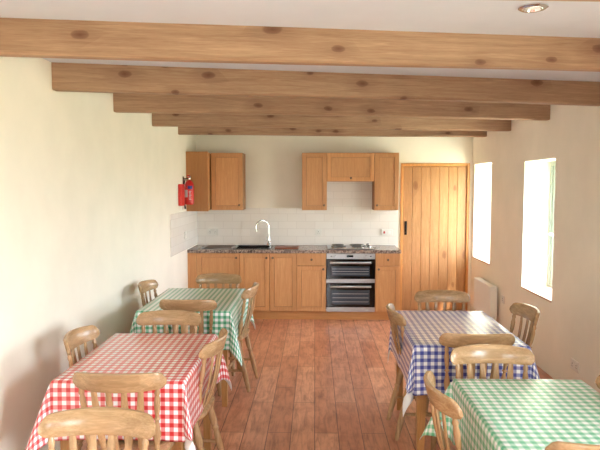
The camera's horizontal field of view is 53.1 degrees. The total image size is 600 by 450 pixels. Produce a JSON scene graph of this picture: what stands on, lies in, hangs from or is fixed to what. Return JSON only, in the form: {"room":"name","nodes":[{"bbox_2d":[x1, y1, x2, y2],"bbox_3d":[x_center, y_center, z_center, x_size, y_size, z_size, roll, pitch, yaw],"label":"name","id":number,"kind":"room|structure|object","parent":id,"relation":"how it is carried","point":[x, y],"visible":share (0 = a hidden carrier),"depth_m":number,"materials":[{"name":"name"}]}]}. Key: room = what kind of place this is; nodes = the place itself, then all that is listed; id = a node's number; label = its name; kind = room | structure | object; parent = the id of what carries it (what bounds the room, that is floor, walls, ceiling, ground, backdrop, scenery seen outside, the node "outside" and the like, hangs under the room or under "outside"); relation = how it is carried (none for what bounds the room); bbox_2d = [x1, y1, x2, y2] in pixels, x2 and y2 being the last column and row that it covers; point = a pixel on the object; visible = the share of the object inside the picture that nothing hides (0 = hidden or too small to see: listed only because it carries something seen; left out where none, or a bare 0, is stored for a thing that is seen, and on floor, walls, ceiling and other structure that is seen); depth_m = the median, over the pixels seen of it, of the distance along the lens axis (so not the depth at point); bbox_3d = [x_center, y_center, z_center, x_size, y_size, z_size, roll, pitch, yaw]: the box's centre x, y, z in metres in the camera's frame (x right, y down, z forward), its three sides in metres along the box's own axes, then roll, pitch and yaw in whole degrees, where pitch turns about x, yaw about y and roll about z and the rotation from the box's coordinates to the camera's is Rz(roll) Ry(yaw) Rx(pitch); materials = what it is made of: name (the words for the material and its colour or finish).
{"room":"communal dining kitchen","nodes":[
{"label":"communal dining kitchen","id":0,"kind":"room"},
{"bbox_2d":[0,57,196,449],"bbox_3d":[-1.626,0.280,3.007,0.200,2.442,10.280,0,4,1],"label":"wall","id":1,"kind":"structure","parent":0,"point":[89,190],"depth_m":3.84,"materials":[{"name":"beige paint"}]},
{"bbox_2d":[178,184,184,210],"bbox_3d":[-1.401,-0.327,7.091,0.045,0.310,0.160,0,4,1],"label":"blanket","id":2,"kind":"object","parent":1,"relation":"attached to","point":[181,187],"visible":1,"depth_m":7.02,"materials":[{"name":"red plastic"}]},
{"bbox_2d":[170,211,197,256],"bbox_3d":[-1.412,0.069,7.383,0.008,0.470,1.510,0,4,1],"label":"tile backsplash","id":3,"kind":"structure","parent":1,"relation":"attached to","point":[181,222],"depth_m":7.21,"materials":[{"name":"white tile"}]},
{"bbox_2d":[183,175,193,208],"bbox_3d":[-1.353,-0.400,7.285,0.126,0.408,0.121,3,5,41],"label":"fire extinguisher","id":4,"kind":"object","parent":1,"relation":"attached to","point":[189,186],"visible":0.91,"depth_m":7.24,"materials":[{"name":"red paint"}]},
{"bbox_2d":[186,151,210,210],"bbox_3d":[-1.270,-0.562,7.764,0.272,0.740,0.641,0,4,1],"label":"upper cabinet","id":5,"kind":"object","parent":1,"relation":"attached to","point":[198,163],"visible":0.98,"depth_m":7.45,"materials":[{"name":"brown wood"}]},
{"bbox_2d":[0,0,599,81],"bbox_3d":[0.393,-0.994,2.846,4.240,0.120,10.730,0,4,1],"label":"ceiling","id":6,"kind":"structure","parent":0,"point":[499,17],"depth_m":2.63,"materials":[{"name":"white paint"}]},
{"bbox_2d":[0,18,599,71],"bbox_3d":[0.319,-0.858,2.921,3.744,0.161,0.082,0,4,-7],"label":"ceiling beam","id":7,"kind":"structure","parent":6,"relation":"attached to","point":[19,37],"depth_m":2.83,"materials":[{"name":"brown wood"}]},
{"bbox_2d":[51,62,599,105],"bbox_3d":[0.345,-0.930,4.030,3.783,0.165,0.082,-1,4,-11],"label":"ceiling beam","id":8,"kind":"structure","parent":6,"relation":"attached to","point":[66,77],"depth_m":3.95,"materials":[{"name":"brown wood"}]},
{"bbox_2d":[113,93,549,120],"bbox_3d":[0.372,-1.002,5.093,3.766,0.161,0.082,-1,4,-9],"label":"ceiling beam","id":9,"kind":"structure","parent":6,"relation":"attached to","point":[122,102],"depth_m":5.03,"materials":[{"name":"brown wood"}]},
{"bbox_2d":[152,113,510,130],"bbox_3d":[0.400,-1.073,6.186,3.753,0.165,0.081,-1,4,-8],"label":"ceiling beam","id":10,"kind":"structure","parent":6,"relation":"attached to","point":[158,119],"depth_m":6.13,"materials":[{"name":"brown wood"}]},
{"bbox_2d":[178,127,486,136],"bbox_3d":[0.427,-1.145,7.203,3.725,0.157,0.080,0,4,-5],"label":"ceiling beam","id":11,"kind":"structure","parent":6,"relation":"attached to","point":[181,130],"depth_m":7.15,"materials":[{"name":"brown wood"}]},
{"bbox_2d":[518,2,548,12],"bbox_3d":[0.971,-0.904,2.500,0.120,0.012,0.120,0,4,1],"label":"recessed light","id":12,"kind":"object","parent":6,"relation":"in","point":[533,7],"visible":1,"depth_m":2.48,"materials":[{"name":"silver metal"}]},
{"bbox_2d":[518,0,599,1],"bbox_3d":[0.294,-0.785,1.836,3.715,0.161,0.082,0,4,-4],"label":"ceiling beam","id":13,"kind":"structure","parent":6,"relation":"attached to","point":[518,0],"depth_m":1.90,"materials":[{"name":"brown wood"}]},
{"bbox_2d":[81,310,552,449],"bbox_3d":[0.393,1.553,3.016,4.240,0.100,10.730,0,4,1],"label":"floor","id":14,"kind":"structure","parent":0,"point":[321,384],"depth_m":4.95,"materials":[{"name":"brown wood"}]},
{"bbox_2d":[63,325,99,449],"bbox_3d":[-1.115,1.042,3.472,0.431,0.864,0.430,0,4,2],"label":"dining chair","id":15,"kind":"object","parent":14,"relation":"on","point":[74,338],"visible":0.28,"depth_m":3.48,"materials":[{"name":"brown wood"}]},
{"bbox_2d":[38,407,155,449],"bbox_3d":[-0.746,1.134,2.094,0.430,0.864,0.431,0,4,1],"label":"dining chair","id":16,"kind":"object","parent":14,"relation":"on","point":[91,421],"visible":1,"depth_m":2.23,"materials":[{"name":"brown wood"}]},
{"bbox_2d":[72,372,174,449],"bbox_3d":[-0.823,1.081,2.900,0.430,0.864,0.431,0,4,1],"label":"dining chair","id":17,"kind":"object","parent":14,"relation":"on","point":[106,383],"visible":0.53,"depth_m":2.71,"materials":[{"name":"brown wood"}]},
{"bbox_2d":[60,413,211,449],"bbox_3d":[-0.875,1.103,3.411,0.646,0.745,0.945,0,4,1],"label":"dining table","id":18,"kind":"object","parent":14,"relation":"on","point":[207,427],"visible":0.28,"depth_m":3.81,"materials":[{"name":"brown wood"}]},
{"bbox_2d":[25,333,231,449],"bbox_3d":[-0.887,0.932,3.388,0.852,0.408,1.169,0,4,1],"label":"tablecloth","id":19,"kind":"object","parent":18,"relation":"on","point":[175,356],"visible":0.73,"depth_m":3.08,"materials":[{"name":"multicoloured fabric"}]},
{"bbox_2d":[138,279,157,305],"bbox_3d":[-1.176,0.925,5.227,0.431,0.864,0.430,0,4,3],"label":"dining chair","id":20,"kind":"object","parent":14,"relation":"on","point":[144,286],"visible":0.28,"depth_m":5.27,"materials":[{"name":"brown wood"}]},
{"bbox_2d":[136,310,201,449],"bbox_3d":[-0.868,1.017,3.858,0.430,0.864,0.431,0,4,1],"label":"dining chair","id":21,"kind":"object","parent":14,"relation":"on","point":[159,317],"visible":0.23,"depth_m":4.00,"materials":[{"name":"brown wood"}]},
{"bbox_2d":[159,299,221,406],"bbox_3d":[-0.831,0.965,4.627,0.430,0.864,0.431,0,4,1],"label":"dining chair","id":22,"kind":"object","parent":14,"relation":"on","point":[210,305],"visible":0.2,"depth_m":4.43,"materials":[{"name":"brown wood"}]},
{"bbox_2d":[192,328,227,449],"bbox_3d":[-0.628,1.046,3.421,0.431,0.864,0.430,0,4,6],"label":"dining chair","id":23,"kind":"object","parent":14,"relation":"on","point":[216,347],"visible":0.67,"depth_m":3.32,"materials":[{"name":"brown wood"}]},
{"bbox_2d":[188,253,239,287],"bbox_3d":[-1.079,0.701,7.830,0.654,0.736,0.606,0,4,1],"label":"base cabinet","id":24,"kind":"object","parent":14,"relation":"on","point":[198,263],"visible":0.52,"depth_m":7.55,"materials":[{"name":"brown wood"}]},
{"bbox_2d":[187,245,400,253],"bbox_3d":[-0.069,0.312,7.801,2.675,0.040,0.627,0,4,1],"label":"countertop","id":25,"kind":"structure","parent":24,"relation":"on","point":[384,249],"depth_m":7.51,"materials":[{"name":"stone"}]},
{"bbox_2d":[200,245,272,260],"bbox_3d":[-0.816,0.366,7.814,0.892,0.170,0.412,0,4,1],"label":"sink","id":26,"kind":"object","parent":25,"relation":"in","point":[206,246],"visible":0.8,"depth_m":7.84,"materials":[{"name":"black metal"}]},
{"bbox_2d":[255,220,270,244],"bbox_3d":[-0.476,0.104,7.971,0.212,0.352,0.130,-4,5,-45],"label":"mixer tap","id":27,"kind":"object","parent":25,"relation":"on","point":[268,239],"visible":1,"depth_m":8.00,"materials":[{"name":"silver metal"}]},
{"bbox_2d":[275,246,298,248],"bbox_3d":[-0.168,0.289,7.723,0.300,0.014,0.220,0,4,1],"label":"chopping board","id":28,"kind":"object","parent":25,"relation":"on","point":[276,247],"visible":1,"depth_m":7.65,"materials":[{"name":"brown wood"}]},
{"bbox_2d":[327,243,373,249],"bbox_3d":[0.643,0.273,7.772,0.580,0.040,0.500,0,4,1],"label":"cooktop","id":29,"kind":"object","parent":25,"relation":"in","point":[367,246],"visible":1,"depth_m":7.63,"materials":[{"name":"silver metal"}]},
{"bbox_2d":[196,273,240,375],"bbox_3d":[-0.769,0.905,5.538,0.430,0.864,0.431,0,4,1],"label":"dining chair","id":30,"kind":"object","parent":14,"relation":"on","point":[213,278],"visible":0.18,"depth_m":5.67,"materials":[{"name":"brown wood"}]},
{"bbox_2d":[221,339,242,406],"bbox_3d":[-0.872,0.993,5.065,0.708,0.745,1.012,0,4,1],"label":"dining table","id":31,"kind":"object","parent":14,"relation":"on","point":[224,385],"visible":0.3,"depth_m":4.60,"materials":[{"name":"brown wood"}]},
{"bbox_2d":[130,288,254,365],"bbox_3d":[-0.860,0.822,5.048,0.917,0.408,1.200,0,4,1],"label":"tablecloth","id":32,"kind":"object","parent":31,"relation":"on","point":[227,314],"visible":0.55,"depth_m":4.72,"materials":[{"name":"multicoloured fabric"}]},
{"bbox_2d":[228,282,258,391],"bbox_3d":[-0.566,0.933,5.110,0.431,0.864,0.430,0,4,7],"label":"dining chair","id":33,"kind":"object","parent":14,"relation":"on","point":[250,293],"visible":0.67,"depth_m":4.98,"materials":[{"name":"brown wood"}]},
{"bbox_2d":[240,253,296,310],"bbox_3d":[-0.392,0.703,7.813,0.721,0.734,0.606,0,4,1],"label":"base cabinet","id":34,"kind":"object","parent":14,"relation":"on","point":[276,278],"visible":0.87,"depth_m":7.54,"materials":[{"name":"brown wood"}]},
{"bbox_2d":[297,253,325,310],"bbox_3d":[0.151,0.703,7.800,0.365,0.736,0.606,0,4,1],"label":"base cabinet","id":35,"kind":"object","parent":14,"relation":"on","point":[311,267],"visible":0.97,"depth_m":7.53,"materials":[{"name":"brown wood"}]},
{"bbox_2d":[252,311,388,319],"bbox_3d":[-0.079,1.141,7.616,2.666,0.110,0.018,0,4,1],"label":"kickboard","id":36,"kind":"object","parent":14,"relation":"on","point":[256,314],"visible":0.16,"depth_m":7.60,"materials":[{"name":"brown wood"}]},
{"bbox_2d":[326,253,374,311],"bbox_3d":[0.640,0.705,7.774,0.606,0.734,0.612,0,4,1],"label":"double oven","id":37,"kind":"object","parent":14,"relation":"on","point":[350,277],"visible":0.98,"depth_m":7.50,"materials":[{"name":"silver metal"}]},
{"bbox_2d":[375,253,399,311],"bbox_3d":[1.104,0.704,7.776,0.311,0.736,0.606,0,4,1],"label":"base cabinet","id":38,"kind":"object","parent":14,"relation":"on","point":[387,266],"visible":0.91,"depth_m":7.50,"materials":[{"name":"brown wood"}]},
{"bbox_2d":[396,361,425,449],"bbox_3d":[1.032,1.058,4.080,0.677,0.745,1.000,0,4,1],"label":"dining table","id":39,"kind":"object","parent":14,"relation":"on","point":[420,400],"visible":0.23,"depth_m":3.63,"materials":[{"name":"brown wood"}]},
{"bbox_2d":[388,311,539,415],"bbox_3d":[1.040,0.891,4.068,0.850,0.417,1.181,0,4,1],"label":"tablecloth","id":40,"kind":"object","parent":39,"relation":"on","point":[421,349],"visible":0.62,"depth_m":3.76,"materials":[{"name":"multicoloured fabric"}]},
{"bbox_2d":[386,303,450,440],"bbox_3d":[0.810,0.997,4.154,0.431,0.864,0.430,0,4,-1],"label":"dining chair","id":41,"kind":"object","parent":14,"relation":"on","point":[395,318],"visible":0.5,"depth_m":4.04,"materials":[{"name":"brown wood"}]},
{"bbox_2d":[414,290,469,411],"bbox_3d":[1.116,0.965,4.632,0.430,0.864,0.431,0,4,1],"label":"dining chair","id":42,"kind":"object","parent":14,"relation":"on","point":[427,296],"visible":0.16,"depth_m":4.77,"materials":[{"name":"brown wood"}]},
{"bbox_2d":[423,371,462,449],"bbox_3d":[0.750,1.101,2.591,0.431,0.864,0.430,0,4,-2],"label":"dining chair","id":43,"kind":"object","parent":14,"relation":"on","point":[439,402],"visible":1,"depth_m":2.46,"materials":[{"name":"brown wood"}]},
{"bbox_2d":[431,333,514,449],"bbox_3d":[1.024,1.033,3.613,0.430,0.864,0.431,0,4,1],"label":"dining chair","id":44,"kind":"object","parent":14,"relation":"on","point":[452,340],"visible":0.27,"depth_m":3.42,"materials":[{"name":"brown wood"}]},
{"bbox_2d":[450,344,534,378],"bbox_3d":[0.989,1.074,2.994,0.430,0.864,0.431,0,4,1],"label":"dining chair","id":45,"kind":"object","parent":14,"relation":"on","point":[497,354],"visible":0.37,"depth_m":3.13,"materials":[{"name":"brown wood"}]},
{"bbox_2d":[509,303,539,347],"bbox_3d":[1.412,0.996,4.171,0.431,0.864,0.430,0,4,-2],"label":"dining chair","id":46,"kind":"object","parent":14,"relation":"on","point":[530,312],"visible":0.25,"depth_m":4.19,"materials":[{"name":"brown wood"}]},
{"bbox_2d":[545,441,599,449],"bbox_3d":[1.042,1.130,2.160,0.430,0.864,0.431,0,4,1],"label":"dining chair","id":47,"kind":"object","parent":14,"relation":"on","point":[557,445],"visible":1,"depth_m":1.96,"materials":[{"name":"brown wood"}]},
{"bbox_2d":[595,375,599,388],"bbox_3d":[1.237,1.103,2.565,0.431,0.864,0.430,0,4,0],"label":"dining chair","id":48,"kind":"object","parent":14,"relation":"on","point":[597,381],"visible":0.09,"depth_m":2.74,"materials":[{"name":"brown wood"}]},
{"bbox_3d":[1.057,1.161,2.547,0.619,0.745,0.860,0,4,1],"label":"dining table","id":49,"kind":"object","parent":14,"relation":"on","visible":0},
{"bbox_2d":[419,379,599,449],"bbox_3d":[1.030,0.985,2.564,0.845,0.405,1.080,0,4,1],"label":"tablecloth","id":50,"kind":"object","parent":49,"relation":"on","point":[499,414],"visible":0.81,"depth_m":2.57,"materials":[{"name":"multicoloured fabric"}]},
{"bbox_2d":[196,135,472,310],"bbox_3d":[0.524,-0.066,8.183,4.240,2.442,0.200,0,4,1],"label":"wall","id":51,"kind":"structure","parent":0,"point":[273,164],"depth_m":8.04,"materials":[{"name":"beige paint"}]},
{"bbox_2d":[211,153,245,209],"bbox_3d":[-0.942,-0.571,7.903,0.410,0.738,0.347,0,4,1],"label":"upper cabinet","id":52,"kind":"object","parent":51,"relation":"attached to","point":[228,182],"visible":1,"depth_m":7.76,"materials":[{"name":"brown wood"}]},
{"bbox_2d":[197,182,396,244],"bbox_3d":[-0.044,-0.164,8.087,2.692,0.869,0.008,0,4,1],"label":"tile backsplash","id":53,"kind":"structure","parent":51,"relation":"attached to","point":[349,217],"depth_m":8.09,"materials":[{"name":"white tile"}]},
{"bbox_2d":[207,229,217,234],"bbox_3d":[-1.183,0.095,8.121,0.146,0.086,0.014,0,4,1],"label":"wall socket","id":54,"kind":"object","parent":53,"relation":"attached to","point":[209,231],"visible":1,"depth_m":8.12,"materials":[{"name":"white plastic"}]},
{"bbox_2d":[315,229,321,234],"bbox_3d":[0.249,0.097,8.085,0.086,0.086,0.014,0,4,1],"label":"wall socket","id":55,"kind":"object","parent":53,"relation":"attached to","point":[317,231],"visible":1,"depth_m":8.08,"materials":[{"name":"white plastic"}]},
{"bbox_2d":[382,229,392,235],"bbox_3d":[1.171,0.099,8.062,0.146,0.086,0.014,0,4,1],"label":"switch","id":56,"kind":"object","parent":53,"relation":"attached to","point":[385,232],"visible":1,"depth_m":8.06,"materials":[{"name":"white plastic"}]},
{"bbox_2d":[302,153,326,209],"bbox_3d":[0.190,-0.569,7.875,0.321,0.738,0.347,0,4,1],"label":"upper cabinet","id":57,"kind":"object","parent":51,"relation":"attached to","point":[314,165],"visible":1,"depth_m":7.73,"materials":[{"name":"brown wood"}]},
{"bbox_2d":[327,153,374,181],"bbox_3d":[0.656,-0.753,7.855,0.608,0.368,0.356,0,4,1],"label":"upper cabinet","id":58,"kind":"object","parent":51,"relation":"attached to","point":[341,167],"visible":0.99,"depth_m":7.71,"materials":[{"name":"brown wood"}]},
{"bbox_2d":[372,153,398,209],"bbox_3d":[1.119,-0.568,7.852,0.313,0.738,0.347,0,4,1],"label":"upper cabinet","id":59,"kind":"object","parent":51,"relation":"attached to","point":[385,186],"visible":0.94,"depth_m":7.71,"materials":[{"name":"brown wood"}]},
{"bbox_2d":[400,163,469,310],"bbox_3d":[1.806,0.167,8.097,0.917,1.990,0.140,0,4,1],"label":"door","id":60,"kind":"structure","parent":51,"relation":"in","point":[434,200],"depth_m":8.07,"materials":[{"name":"brown wood"}]},
{"bbox_2d":[470,105,599,392],"bbox_3d":[2.343,0.286,2.908,0.340,2.442,10.280,0,4,1],"label":"wall","id":61,"kind":"structure","parent":0,"point":[511,182],"depth_m":5.46,"materials":[{"name":"beige paint"}]},
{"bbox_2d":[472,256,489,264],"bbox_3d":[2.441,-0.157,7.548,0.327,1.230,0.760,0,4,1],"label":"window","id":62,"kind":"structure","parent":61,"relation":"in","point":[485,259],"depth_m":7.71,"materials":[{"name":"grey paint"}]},
{"bbox_2d":[473,277,496,320],"bbox_3d":[2.222,0.951,7.176,0.110,0.545,0.768,0,4,1],"label":"radiator","id":63,"kind":"object","parent":61,"relation":"attached to","point":[485,293],"visible":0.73,"depth_m":7.01,"materials":[{"name":"white metal"}]},
{"bbox_2d":[474,277,496,287],"bbox_3d":[2.209,0.684,7.158,0.078,0.010,0.708,0,4,1],"label":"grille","id":64,"kind":"object","parent":63,"relation":"attached to","point":[480,281],"depth_m":7.13,"materials":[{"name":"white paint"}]},
{"bbox_2d":[521,161,555,301],"bbox_3d":[2.393,0.026,5.661,0.327,1.275,0.770,0,4,1],"label":"window","id":65,"kind":"structure","parent":61,"relation":"in","point":[545,292],"depth_m":5.98,"materials":[{"name":"grey paint"}]},
{"bbox_2d":[570,358,578,372],"bbox_3d":[2.212,1.131,4.832,0.014,0.086,0.146,0,4,1],"label":"wall socket","id":66,"kind":"object","parent":61,"relation":"attached to","point":[574,365],"visible":1,"depth_m":4.83,"materials":[{"name":"white plastic"}]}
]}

